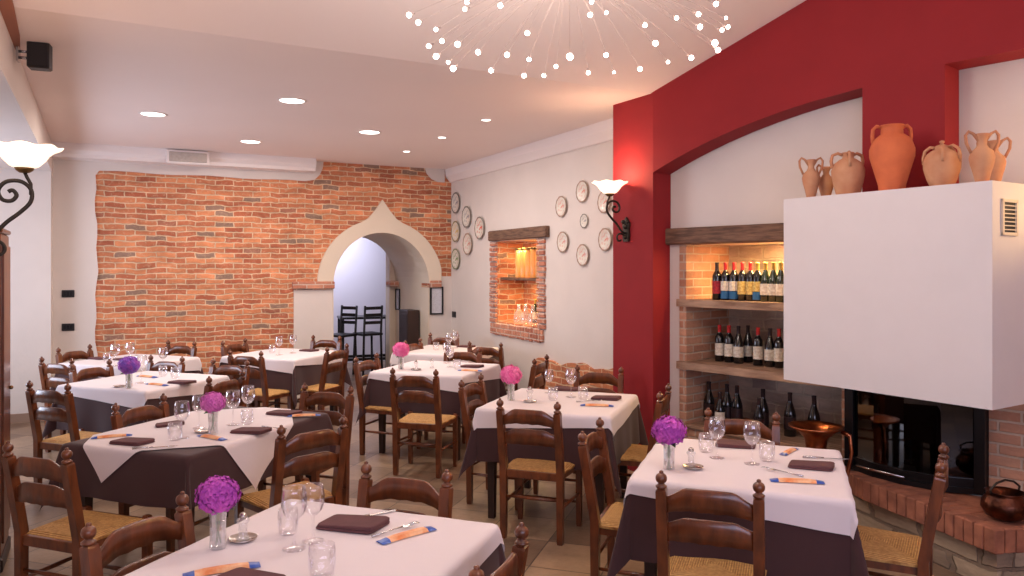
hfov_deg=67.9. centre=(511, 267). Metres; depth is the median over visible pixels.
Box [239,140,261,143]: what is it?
recessed light
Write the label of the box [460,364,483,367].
napkin
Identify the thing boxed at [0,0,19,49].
trim
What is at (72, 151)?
trim
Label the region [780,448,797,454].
packet
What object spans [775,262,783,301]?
wine bottle
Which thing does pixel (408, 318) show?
base cabinet
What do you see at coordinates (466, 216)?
decorative plate
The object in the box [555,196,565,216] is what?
decorative plate
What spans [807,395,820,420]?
wine bottle
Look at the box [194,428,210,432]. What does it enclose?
coaster
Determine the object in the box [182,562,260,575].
packet
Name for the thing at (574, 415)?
tablecloth
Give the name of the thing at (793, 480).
packet
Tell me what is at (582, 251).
decorative plate
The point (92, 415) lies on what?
tablecloth
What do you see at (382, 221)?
trim
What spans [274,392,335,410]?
dining table
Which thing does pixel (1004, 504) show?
cauldron
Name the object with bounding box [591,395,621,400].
napkin
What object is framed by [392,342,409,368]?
hydrangea
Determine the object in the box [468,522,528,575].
dining chair
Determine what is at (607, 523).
dining chair
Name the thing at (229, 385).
dining chair
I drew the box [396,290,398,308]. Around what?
print
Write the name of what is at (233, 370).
dining chair
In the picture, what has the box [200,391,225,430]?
hydrangea
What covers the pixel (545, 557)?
floor
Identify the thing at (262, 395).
dining chair
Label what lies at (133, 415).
dining chair
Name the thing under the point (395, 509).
table knife
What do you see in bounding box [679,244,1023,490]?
wall pier
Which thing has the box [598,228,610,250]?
decorative plate
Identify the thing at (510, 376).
hydrangea
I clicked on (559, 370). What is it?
trim
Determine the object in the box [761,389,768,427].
wine bottle
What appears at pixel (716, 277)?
wine bottle
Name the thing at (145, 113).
diffuser
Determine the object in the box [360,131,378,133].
diffuser
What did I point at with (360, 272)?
wall
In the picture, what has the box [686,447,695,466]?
glass shaker
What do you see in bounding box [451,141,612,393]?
wall
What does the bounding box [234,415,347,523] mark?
dining chair
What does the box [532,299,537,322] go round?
wine bottle
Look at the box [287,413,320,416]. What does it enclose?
packet
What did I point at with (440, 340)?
dining chair
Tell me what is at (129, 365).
hydrangea
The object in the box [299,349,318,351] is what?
napkin
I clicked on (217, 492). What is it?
hydrangea
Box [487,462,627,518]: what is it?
dining table
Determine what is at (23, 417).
baseboard
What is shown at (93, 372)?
dining chair
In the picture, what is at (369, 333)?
stool
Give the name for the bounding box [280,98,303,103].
diffuser
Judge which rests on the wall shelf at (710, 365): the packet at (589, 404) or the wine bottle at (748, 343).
the wine bottle at (748, 343)
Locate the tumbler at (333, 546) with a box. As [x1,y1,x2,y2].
[308,540,335,575]
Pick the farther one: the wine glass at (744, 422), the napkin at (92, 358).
the napkin at (92, 358)
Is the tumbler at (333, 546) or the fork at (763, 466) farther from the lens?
the fork at (763, 466)
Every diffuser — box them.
[141,112,164,116]
[241,140,259,142]
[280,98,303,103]
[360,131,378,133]
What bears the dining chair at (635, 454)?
on the floor
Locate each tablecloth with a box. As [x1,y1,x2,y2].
[40,405,335,509]
[42,391,233,437]
[50,368,203,390]
[56,371,229,407]
[59,354,201,377]
[83,407,292,488]
[124,499,504,575]
[219,348,342,374]
[219,362,352,406]
[355,379,506,424]
[367,360,500,391]
[389,356,498,366]
[390,345,498,364]
[458,404,648,496]
[472,388,639,440]
[480,543,505,575]
[607,494,868,575]
[623,438,857,538]
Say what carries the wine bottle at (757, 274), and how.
on the wall shelf at (705, 302)
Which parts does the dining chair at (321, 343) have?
post, post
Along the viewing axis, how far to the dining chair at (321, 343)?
9.24 m
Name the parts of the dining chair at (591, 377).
post, post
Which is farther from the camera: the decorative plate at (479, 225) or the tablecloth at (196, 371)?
the decorative plate at (479, 225)
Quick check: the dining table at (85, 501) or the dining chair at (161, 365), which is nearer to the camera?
the dining table at (85, 501)
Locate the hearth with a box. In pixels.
[848,471,1023,575]
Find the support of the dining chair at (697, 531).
on the floor
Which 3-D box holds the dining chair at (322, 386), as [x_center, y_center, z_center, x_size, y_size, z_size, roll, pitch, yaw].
[-2.070,1.270,8.177,0.486,0.901,0.452,0,0,20]
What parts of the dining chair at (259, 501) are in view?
leg, post, seat, seat frame, post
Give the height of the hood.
1.180 m
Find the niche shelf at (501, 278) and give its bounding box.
[500,277,537,280]
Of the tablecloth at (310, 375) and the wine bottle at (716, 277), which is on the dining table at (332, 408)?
the tablecloth at (310, 375)
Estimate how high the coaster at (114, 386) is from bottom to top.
0.010 m
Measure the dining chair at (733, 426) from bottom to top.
0.901 m
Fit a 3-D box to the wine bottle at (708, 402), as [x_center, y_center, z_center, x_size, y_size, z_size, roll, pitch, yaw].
[1.641,1.110,6.329,0.091,0.328,0.090,0,0,30]
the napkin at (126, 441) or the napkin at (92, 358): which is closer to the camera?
the napkin at (126, 441)
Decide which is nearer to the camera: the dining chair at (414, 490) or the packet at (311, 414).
the dining chair at (414, 490)
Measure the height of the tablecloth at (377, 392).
0.481 m
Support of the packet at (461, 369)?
on the tablecloth at (449, 377)
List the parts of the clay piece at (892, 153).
handle, handle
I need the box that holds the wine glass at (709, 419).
[708,419,725,459]
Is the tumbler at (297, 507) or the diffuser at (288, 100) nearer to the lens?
the tumbler at (297, 507)
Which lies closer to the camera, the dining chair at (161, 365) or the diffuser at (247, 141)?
the dining chair at (161, 365)
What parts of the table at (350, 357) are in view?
leg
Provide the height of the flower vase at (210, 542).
0.135 m
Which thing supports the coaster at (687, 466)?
on the tablecloth at (829, 506)
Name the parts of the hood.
vent frame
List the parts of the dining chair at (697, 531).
post, seat, post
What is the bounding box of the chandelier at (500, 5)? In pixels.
[406,0,729,77]
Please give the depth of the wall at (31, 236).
8.50 m
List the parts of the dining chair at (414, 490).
post, post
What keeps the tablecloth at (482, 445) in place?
on the dining table at (491, 466)
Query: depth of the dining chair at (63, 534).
3.58 m
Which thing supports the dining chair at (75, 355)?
on the floor
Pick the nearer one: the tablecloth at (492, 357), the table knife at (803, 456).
the table knife at (803, 456)
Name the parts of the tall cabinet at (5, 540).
cornice, door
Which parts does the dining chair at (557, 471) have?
post, leg, seat, seat frame, post, leg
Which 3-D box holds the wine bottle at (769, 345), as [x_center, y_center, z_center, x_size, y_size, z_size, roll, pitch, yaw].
[1.999,0.615,5.889,0.082,0.298,0.083,0,0,-24]
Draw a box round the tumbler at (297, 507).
[277,507,298,535]
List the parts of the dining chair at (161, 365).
post, post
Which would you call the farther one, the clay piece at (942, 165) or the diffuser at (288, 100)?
the diffuser at (288, 100)
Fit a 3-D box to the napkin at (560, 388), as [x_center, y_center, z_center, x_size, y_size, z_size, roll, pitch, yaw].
[0.421,0.942,5.941,0.211,0.022,0.124,0,0,16]
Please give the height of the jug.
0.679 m
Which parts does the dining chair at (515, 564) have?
post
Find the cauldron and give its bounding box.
[980,479,1023,522]
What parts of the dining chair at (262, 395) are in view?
post, leg, post, seat frame, seat, leg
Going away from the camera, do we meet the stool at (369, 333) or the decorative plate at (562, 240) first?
the decorative plate at (562, 240)
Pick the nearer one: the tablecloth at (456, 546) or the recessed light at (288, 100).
the tablecloth at (456, 546)
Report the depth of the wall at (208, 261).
9.66 m
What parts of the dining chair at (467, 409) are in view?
post, post, leg, leg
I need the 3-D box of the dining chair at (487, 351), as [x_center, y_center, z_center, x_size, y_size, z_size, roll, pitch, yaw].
[-0.223,1.270,8.660,0.452,0.901,0.486,0,0,20]
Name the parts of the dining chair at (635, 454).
seat frame, seat, post, post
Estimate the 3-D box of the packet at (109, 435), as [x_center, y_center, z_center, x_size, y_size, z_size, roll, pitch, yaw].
[-2.257,0.946,4.288,0.205,0.014,0.045,0,0,-25]
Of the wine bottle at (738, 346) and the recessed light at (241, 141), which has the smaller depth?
the wine bottle at (738, 346)
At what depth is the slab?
5.69 m
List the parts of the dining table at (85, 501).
leg, leg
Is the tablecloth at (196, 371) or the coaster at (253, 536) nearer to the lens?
the coaster at (253, 536)
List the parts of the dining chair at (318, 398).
leg, post, leg, seat frame, post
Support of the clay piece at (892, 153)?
on the hood
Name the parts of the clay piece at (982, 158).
handle, handle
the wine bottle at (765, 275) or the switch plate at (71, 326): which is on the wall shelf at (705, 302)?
the wine bottle at (765, 275)
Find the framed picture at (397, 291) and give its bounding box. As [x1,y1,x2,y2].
[395,289,399,309]
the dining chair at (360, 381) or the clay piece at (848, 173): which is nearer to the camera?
the clay piece at (848, 173)
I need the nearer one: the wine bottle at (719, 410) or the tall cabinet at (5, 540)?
the tall cabinet at (5, 540)
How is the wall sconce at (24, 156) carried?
attached to the wall
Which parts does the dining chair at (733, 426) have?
post, post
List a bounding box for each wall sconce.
[0,141,63,255]
[593,180,630,241]
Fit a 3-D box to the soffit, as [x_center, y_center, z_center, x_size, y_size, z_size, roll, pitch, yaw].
[-4.350,-1.264,3.700,4.300,0.327,10.400,0,0,0]
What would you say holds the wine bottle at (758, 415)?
on the slab
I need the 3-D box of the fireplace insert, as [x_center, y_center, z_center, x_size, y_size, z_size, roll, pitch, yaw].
[2.680,0.930,4.963,0.662,0.860,0.853,0,0,-40]
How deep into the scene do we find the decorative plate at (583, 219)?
7.87 m
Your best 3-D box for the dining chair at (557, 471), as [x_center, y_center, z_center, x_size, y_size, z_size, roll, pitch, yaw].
[0.177,1.270,4.930,0.452,0.901,0.486,0,0,20]
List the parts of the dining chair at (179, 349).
post, post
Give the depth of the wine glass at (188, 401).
4.26 m
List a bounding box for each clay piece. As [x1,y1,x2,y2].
[798,157,823,196]
[816,164,833,195]
[829,150,864,194]
[869,123,915,190]
[921,140,961,185]
[964,130,999,181]
[976,137,1011,180]
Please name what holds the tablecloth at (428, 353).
on the tablecloth at (492, 357)
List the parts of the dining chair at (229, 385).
post, post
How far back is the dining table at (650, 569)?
3.47 m
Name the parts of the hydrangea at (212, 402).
stem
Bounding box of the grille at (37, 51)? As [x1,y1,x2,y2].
[28,41,47,66]
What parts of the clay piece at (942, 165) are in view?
handle, lid, handle, handle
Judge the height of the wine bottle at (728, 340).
0.298 m
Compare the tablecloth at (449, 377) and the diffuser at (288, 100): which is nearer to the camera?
the diffuser at (288, 100)
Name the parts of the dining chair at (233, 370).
post, post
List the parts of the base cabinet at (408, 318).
door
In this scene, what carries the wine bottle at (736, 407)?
on the slab
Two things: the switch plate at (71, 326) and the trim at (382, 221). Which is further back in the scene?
the trim at (382, 221)
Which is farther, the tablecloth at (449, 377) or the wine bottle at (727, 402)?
the tablecloth at (449, 377)
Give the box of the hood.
[784,180,1023,409]
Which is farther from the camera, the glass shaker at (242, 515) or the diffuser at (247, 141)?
the diffuser at (247, 141)
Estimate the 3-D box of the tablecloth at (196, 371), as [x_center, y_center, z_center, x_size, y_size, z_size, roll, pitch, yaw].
[-3.960,1.201,7.900,1.118,0.481,1.118,0,0,20]
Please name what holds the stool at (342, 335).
on the floor
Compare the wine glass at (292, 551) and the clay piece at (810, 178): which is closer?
the wine glass at (292, 551)
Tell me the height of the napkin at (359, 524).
0.025 m
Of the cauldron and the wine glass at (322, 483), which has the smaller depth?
the wine glass at (322, 483)
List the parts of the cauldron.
bail handle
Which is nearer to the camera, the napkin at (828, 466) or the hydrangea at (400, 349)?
the napkin at (828, 466)
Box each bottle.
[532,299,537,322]
[703,381,714,421]
[712,262,720,299]
[715,325,723,361]
[715,392,724,423]
[721,262,729,299]
[722,384,731,418]
[724,325,733,362]
[729,262,737,300]
[731,385,742,418]
[733,326,743,363]
[737,262,745,300]
[743,325,752,362]
[745,262,753,300]
[752,262,761,300]
[753,327,762,365]
[754,397,763,423]
[760,262,768,301]
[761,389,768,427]
[764,328,773,366]
[768,262,776,301]
[774,329,783,367]
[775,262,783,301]
[784,392,795,436]
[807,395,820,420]
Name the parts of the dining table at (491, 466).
leg, leg, leg, leg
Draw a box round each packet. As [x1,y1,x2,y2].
[91,434,131,438]
[138,375,156,377]
[147,383,167,385]
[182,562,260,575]
[197,434,226,440]
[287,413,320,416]
[376,526,436,544]
[458,369,481,370]
[580,403,613,406]
[770,478,824,483]
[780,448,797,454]
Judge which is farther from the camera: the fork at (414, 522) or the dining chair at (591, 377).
the dining chair at (591, 377)
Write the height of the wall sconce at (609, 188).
0.517 m
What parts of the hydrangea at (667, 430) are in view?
stem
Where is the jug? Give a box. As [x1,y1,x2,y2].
[788,420,853,477]
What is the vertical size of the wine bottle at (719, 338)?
0.298 m
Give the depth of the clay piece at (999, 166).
4.15 m
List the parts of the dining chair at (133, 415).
post, post, leg, leg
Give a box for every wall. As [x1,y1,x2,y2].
[0,168,52,413]
[95,162,450,373]
[334,237,385,362]
[363,234,420,367]
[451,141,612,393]
[653,0,1023,191]
[670,58,1023,419]
[729,245,841,433]
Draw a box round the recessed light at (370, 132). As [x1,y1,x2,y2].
[357,130,381,134]
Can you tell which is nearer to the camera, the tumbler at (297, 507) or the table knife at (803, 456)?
the tumbler at (297, 507)
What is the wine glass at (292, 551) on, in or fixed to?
on the tablecloth at (456, 546)
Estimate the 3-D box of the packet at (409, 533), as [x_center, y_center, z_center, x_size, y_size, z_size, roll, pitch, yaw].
[-0.374,0.945,2.704,0.228,0.016,0.050,0,0,-42]
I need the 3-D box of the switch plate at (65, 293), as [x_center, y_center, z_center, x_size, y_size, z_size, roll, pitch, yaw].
[-5.175,0.300,8.859,0.130,0.085,0.019,0,0,-27]
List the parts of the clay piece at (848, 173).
handle, handle, handle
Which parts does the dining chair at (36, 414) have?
post, seat frame, seat, post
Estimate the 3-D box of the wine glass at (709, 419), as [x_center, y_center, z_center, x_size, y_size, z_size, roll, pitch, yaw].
[1.029,0.853,3.814,0.083,0.201,0.083,0,0,20]
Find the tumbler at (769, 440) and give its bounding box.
[759,440,774,461]
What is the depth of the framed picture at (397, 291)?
12.14 m
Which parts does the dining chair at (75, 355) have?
post, post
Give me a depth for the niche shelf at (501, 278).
9.38 m
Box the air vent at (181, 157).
[166,149,208,165]
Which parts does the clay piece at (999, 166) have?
handle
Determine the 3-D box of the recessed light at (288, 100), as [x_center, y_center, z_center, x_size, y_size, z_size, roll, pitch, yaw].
[-1.878,-1.427,6.488,0.250,0.005,0.250,0,0,0]
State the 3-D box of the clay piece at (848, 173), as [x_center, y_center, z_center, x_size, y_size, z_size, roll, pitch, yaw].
[2.089,-0.587,4.726,0.196,0.271,0.196,0,0,-41]
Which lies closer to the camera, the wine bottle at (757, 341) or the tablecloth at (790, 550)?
the tablecloth at (790, 550)
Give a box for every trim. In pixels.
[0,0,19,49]
[52,142,315,173]
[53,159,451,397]
[292,280,441,288]
[317,200,440,349]
[386,281,398,286]
[445,118,612,182]
[489,238,545,342]
[535,358,612,390]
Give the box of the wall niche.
[497,238,538,328]
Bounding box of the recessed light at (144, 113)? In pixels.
[138,111,167,116]
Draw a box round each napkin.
[88,357,109,359]
[109,437,154,445]
[155,420,184,427]
[167,380,196,383]
[217,567,285,575]
[230,427,271,434]
[266,410,302,415]
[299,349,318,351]
[316,514,389,533]
[456,345,475,347]
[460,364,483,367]
[551,386,579,391]
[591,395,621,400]
[715,439,755,448]
[788,460,834,471]
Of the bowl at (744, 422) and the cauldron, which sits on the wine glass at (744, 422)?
the bowl at (744, 422)
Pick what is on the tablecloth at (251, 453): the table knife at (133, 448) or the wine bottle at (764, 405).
the table knife at (133, 448)
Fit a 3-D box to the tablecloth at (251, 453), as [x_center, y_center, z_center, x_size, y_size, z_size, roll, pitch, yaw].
[-1.851,1.136,4.610,0.930,0.365,1.291,0,0,17]
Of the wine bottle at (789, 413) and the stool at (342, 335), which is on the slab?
the wine bottle at (789, 413)
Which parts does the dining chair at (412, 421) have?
post, leg, seat frame, seat, post, leg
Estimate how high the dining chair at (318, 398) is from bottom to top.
0.901 m
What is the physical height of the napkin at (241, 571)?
0.022 m
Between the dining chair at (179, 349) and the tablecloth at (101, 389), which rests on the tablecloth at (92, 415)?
the tablecloth at (101, 389)
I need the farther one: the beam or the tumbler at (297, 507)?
the beam
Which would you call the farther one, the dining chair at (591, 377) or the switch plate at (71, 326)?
the switch plate at (71, 326)
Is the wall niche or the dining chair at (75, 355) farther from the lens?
the wall niche
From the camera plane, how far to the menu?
10.94 m
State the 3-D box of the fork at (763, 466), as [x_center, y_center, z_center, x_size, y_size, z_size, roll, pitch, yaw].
[1.256,0.947,3.535,0.200,0.015,0.020,0,0,45]
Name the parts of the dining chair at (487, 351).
post, post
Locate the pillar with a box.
[613,92,670,471]
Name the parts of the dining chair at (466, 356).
leg, post, leg, post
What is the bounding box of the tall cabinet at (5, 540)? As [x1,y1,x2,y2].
[0,228,12,572]
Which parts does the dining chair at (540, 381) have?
post, post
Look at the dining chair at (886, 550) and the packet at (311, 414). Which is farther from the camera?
the packet at (311, 414)
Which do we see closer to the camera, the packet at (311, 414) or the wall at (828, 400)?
the packet at (311, 414)
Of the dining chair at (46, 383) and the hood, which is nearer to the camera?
the hood
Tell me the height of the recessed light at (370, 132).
0.005 m
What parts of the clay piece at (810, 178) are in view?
handle, handle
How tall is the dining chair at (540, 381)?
0.901 m
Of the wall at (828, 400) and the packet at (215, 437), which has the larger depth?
the wall at (828, 400)
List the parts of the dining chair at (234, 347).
post, post, leg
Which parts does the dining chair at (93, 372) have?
post, post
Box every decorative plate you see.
[451,192,458,213]
[451,221,458,241]
[451,249,458,268]
[462,206,470,227]
[463,233,471,254]
[474,217,483,238]
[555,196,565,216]
[557,231,567,251]
[576,180,587,202]
[576,244,587,265]
[580,214,587,227]
[597,192,609,212]
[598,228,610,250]
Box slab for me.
[686,417,843,457]
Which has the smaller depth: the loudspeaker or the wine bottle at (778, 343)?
the loudspeaker
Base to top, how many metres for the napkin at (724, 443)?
0.022 m
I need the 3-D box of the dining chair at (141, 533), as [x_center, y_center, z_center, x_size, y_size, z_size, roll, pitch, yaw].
[-1.085,1.270,2.529,0.487,0.901,0.452,0,0,24]
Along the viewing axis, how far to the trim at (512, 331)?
8.99 m
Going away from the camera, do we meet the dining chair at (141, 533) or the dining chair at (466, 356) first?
the dining chair at (141, 533)
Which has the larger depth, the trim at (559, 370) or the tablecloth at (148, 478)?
the trim at (559, 370)
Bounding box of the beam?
[665,223,783,244]
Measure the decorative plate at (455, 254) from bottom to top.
0.300 m
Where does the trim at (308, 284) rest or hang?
attached to the wall at (208, 261)
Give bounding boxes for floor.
[0,361,980,575]
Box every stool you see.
[334,305,357,356]
[352,305,382,375]
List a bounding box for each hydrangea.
[117,356,140,387]
[194,475,241,543]
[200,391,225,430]
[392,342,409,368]
[500,364,521,399]
[651,415,686,469]
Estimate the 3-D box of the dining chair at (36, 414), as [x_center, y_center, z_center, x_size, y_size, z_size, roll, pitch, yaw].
[-3.263,1.270,5.680,0.452,0.901,0.486,0,0,20]
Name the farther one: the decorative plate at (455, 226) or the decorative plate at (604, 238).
the decorative plate at (455, 226)
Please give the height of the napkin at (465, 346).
0.022 m
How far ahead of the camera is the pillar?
6.35 m
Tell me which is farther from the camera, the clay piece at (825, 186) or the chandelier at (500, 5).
the clay piece at (825, 186)
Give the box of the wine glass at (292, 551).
[281,485,306,552]
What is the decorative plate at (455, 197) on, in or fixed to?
attached to the wall at (579, 299)
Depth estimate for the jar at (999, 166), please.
4.15 m
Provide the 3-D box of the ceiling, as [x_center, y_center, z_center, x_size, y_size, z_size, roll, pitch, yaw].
[0.200,-1.790,5.750,13.600,0.720,14.500,0,0,0]
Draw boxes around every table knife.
[132,445,177,449]
[366,509,397,514]
[803,456,846,459]
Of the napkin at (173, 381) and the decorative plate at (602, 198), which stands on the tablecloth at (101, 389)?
the napkin at (173, 381)
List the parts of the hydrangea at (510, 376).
stem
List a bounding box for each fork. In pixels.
[371,521,418,537]
[761,466,802,476]
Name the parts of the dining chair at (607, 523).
post, post, seat frame, seat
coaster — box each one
[112,385,124,387]
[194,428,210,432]
[228,532,257,543]
[523,399,536,402]
[683,463,703,469]
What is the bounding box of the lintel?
[488,226,549,240]
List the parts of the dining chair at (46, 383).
post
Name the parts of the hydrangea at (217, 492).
stem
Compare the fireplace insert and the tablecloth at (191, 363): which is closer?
the fireplace insert
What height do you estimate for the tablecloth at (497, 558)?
0.481 m
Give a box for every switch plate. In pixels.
[62,290,74,296]
[62,323,74,330]
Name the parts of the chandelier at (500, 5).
arm, arm, arm, arm, arm, bulb, arm, arm, arm, arm, arm, arm, bulb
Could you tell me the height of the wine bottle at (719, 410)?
0.284 m
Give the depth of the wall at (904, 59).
4.96 m
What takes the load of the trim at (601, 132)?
attached to the wall at (579, 299)
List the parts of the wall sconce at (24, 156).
scroll arm, lamp shade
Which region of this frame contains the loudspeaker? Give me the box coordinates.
[16,41,52,71]
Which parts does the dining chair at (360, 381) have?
post, post, seat, seat frame, leg, leg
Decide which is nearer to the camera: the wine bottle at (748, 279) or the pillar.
the wine bottle at (748, 279)
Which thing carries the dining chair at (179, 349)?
on the floor
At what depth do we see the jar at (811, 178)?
4.89 m
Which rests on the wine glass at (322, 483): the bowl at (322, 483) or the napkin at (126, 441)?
the bowl at (322, 483)
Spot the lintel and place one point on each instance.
(538, 231)
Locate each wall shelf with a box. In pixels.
[676,298,783,310]
[676,358,837,387]
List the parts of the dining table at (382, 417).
leg, leg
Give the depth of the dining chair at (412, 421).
6.25 m
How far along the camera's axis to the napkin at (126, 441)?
4.11 m
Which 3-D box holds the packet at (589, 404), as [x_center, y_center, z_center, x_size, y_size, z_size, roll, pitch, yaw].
[0.587,0.945,5.251,0.228,0.016,0.050,0,0,10]
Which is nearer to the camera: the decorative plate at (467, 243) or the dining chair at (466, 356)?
the dining chair at (466, 356)
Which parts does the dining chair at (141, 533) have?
post, post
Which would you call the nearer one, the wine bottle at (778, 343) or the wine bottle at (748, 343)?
the wine bottle at (778, 343)
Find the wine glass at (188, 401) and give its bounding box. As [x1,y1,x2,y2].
[174,401,189,438]
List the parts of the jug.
handle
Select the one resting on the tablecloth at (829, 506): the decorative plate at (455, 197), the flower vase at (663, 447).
the flower vase at (663, 447)
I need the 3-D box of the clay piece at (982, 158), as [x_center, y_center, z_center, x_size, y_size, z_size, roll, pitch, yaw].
[2.509,-0.594,4.057,0.124,0.286,0.142,0,0,-44]
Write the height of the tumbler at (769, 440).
0.094 m
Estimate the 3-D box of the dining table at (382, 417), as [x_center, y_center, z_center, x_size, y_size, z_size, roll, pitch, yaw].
[-0.720,1.345,7.300,0.900,0.751,0.900,0,0,20]
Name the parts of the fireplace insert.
handle, glass door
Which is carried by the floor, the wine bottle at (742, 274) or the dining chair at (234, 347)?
the dining chair at (234, 347)
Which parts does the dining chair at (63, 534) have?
post, post, seat frame, seat, leg, leg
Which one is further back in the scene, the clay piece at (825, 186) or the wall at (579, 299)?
the wall at (579, 299)
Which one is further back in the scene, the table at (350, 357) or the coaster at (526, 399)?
the table at (350, 357)
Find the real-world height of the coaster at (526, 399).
0.010 m
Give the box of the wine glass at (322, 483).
[301,483,324,543]
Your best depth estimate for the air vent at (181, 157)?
9.15 m
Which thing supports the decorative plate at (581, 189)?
attached to the wall at (579, 299)
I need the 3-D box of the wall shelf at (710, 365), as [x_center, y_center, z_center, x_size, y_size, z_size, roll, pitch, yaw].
[2.028,0.795,5.928,0.625,0.060,1.360,0,0,-40]
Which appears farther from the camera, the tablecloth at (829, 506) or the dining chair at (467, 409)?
the dining chair at (467, 409)
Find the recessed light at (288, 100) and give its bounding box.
[277,97,306,103]
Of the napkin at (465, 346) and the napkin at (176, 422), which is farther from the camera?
the napkin at (465, 346)
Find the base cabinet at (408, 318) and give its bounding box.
[399,309,418,344]
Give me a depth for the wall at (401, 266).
11.91 m
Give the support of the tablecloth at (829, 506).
on the tablecloth at (790, 550)
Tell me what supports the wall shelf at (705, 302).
attached to the wall pier
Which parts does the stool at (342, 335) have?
leg, seat, leg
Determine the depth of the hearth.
4.31 m
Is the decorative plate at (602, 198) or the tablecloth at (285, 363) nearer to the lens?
the decorative plate at (602, 198)
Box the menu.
[430,287,442,314]
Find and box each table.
[80,475,310,523]
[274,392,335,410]
[337,315,385,367]
[378,414,460,460]
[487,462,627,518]
[644,562,656,575]
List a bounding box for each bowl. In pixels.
[281,485,306,520]
[301,483,324,515]
[743,422,760,443]
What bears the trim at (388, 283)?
attached to the wall at (401, 266)
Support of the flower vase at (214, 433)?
on the tablecloth at (251, 453)
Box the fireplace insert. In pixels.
[844,388,988,495]
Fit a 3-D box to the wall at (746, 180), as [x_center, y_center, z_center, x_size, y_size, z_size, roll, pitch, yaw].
[3.150,-0.258,4.952,0.990,3.945,4.800,0,0,-40]
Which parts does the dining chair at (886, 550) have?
seat, seat frame, post, post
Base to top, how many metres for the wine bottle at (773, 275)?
0.298 m
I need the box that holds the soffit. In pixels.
[0,12,52,172]
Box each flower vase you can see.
[208,411,218,434]
[209,509,226,549]
[663,447,674,469]
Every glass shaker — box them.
[236,512,249,540]
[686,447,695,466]
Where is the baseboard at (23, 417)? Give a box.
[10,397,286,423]
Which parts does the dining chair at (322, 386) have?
seat frame, seat, post, post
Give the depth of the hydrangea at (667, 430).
3.56 m
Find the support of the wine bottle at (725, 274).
on the wall shelf at (705, 302)
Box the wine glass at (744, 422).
[743,422,760,465]
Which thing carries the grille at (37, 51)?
attached to the loudspeaker
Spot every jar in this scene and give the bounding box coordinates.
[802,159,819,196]
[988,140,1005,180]
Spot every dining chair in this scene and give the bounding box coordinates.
[1,441,152,575]
[25,380,98,483]
[38,356,76,452]
[55,344,93,434]
[69,359,113,382]
[79,491,195,575]
[111,393,223,551]
[146,355,184,372]
[164,340,196,356]
[202,370,245,409]
[208,358,249,406]
[220,338,279,407]
[227,349,292,409]
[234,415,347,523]
[258,383,353,505]
[287,335,341,410]
[295,343,348,414]
[353,352,420,458]
[356,461,452,517]
[389,368,457,478]
[403,337,423,350]
[424,346,481,443]
[428,332,459,345]
[458,373,538,510]
[467,341,517,420]
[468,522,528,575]
[496,398,582,545]
[528,354,548,388]
[573,365,623,477]
[578,417,643,575]
[594,383,671,502]
[655,470,766,575]
[704,408,779,445]
[857,443,948,575]
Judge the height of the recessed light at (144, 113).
0.005 m
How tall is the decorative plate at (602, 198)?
0.221 m
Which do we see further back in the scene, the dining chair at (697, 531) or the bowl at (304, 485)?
the dining chair at (697, 531)
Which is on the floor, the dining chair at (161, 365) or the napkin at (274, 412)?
the dining chair at (161, 365)
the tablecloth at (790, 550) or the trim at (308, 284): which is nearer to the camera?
the tablecloth at (790, 550)
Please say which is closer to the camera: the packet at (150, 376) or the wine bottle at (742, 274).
the wine bottle at (742, 274)
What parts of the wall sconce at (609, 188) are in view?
lamp shade, scroll arm, wall plate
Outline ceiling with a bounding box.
[13,0,805,168]
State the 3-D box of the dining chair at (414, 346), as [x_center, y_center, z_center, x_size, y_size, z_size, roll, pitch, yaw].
[-0.940,1.270,8.723,0.486,0.901,0.452,0,0,20]
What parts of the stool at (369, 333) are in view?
leg, leg, seat, leg, leg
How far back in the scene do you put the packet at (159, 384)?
6.17 m
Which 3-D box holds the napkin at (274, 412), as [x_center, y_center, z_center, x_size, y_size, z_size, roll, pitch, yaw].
[-1.488,0.942,4.962,0.211,0.022,0.124,0,0,18]
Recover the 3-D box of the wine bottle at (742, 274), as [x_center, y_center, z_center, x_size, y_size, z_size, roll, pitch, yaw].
[1.794,0.105,5.915,0.075,0.298,0.074,0,0,36]

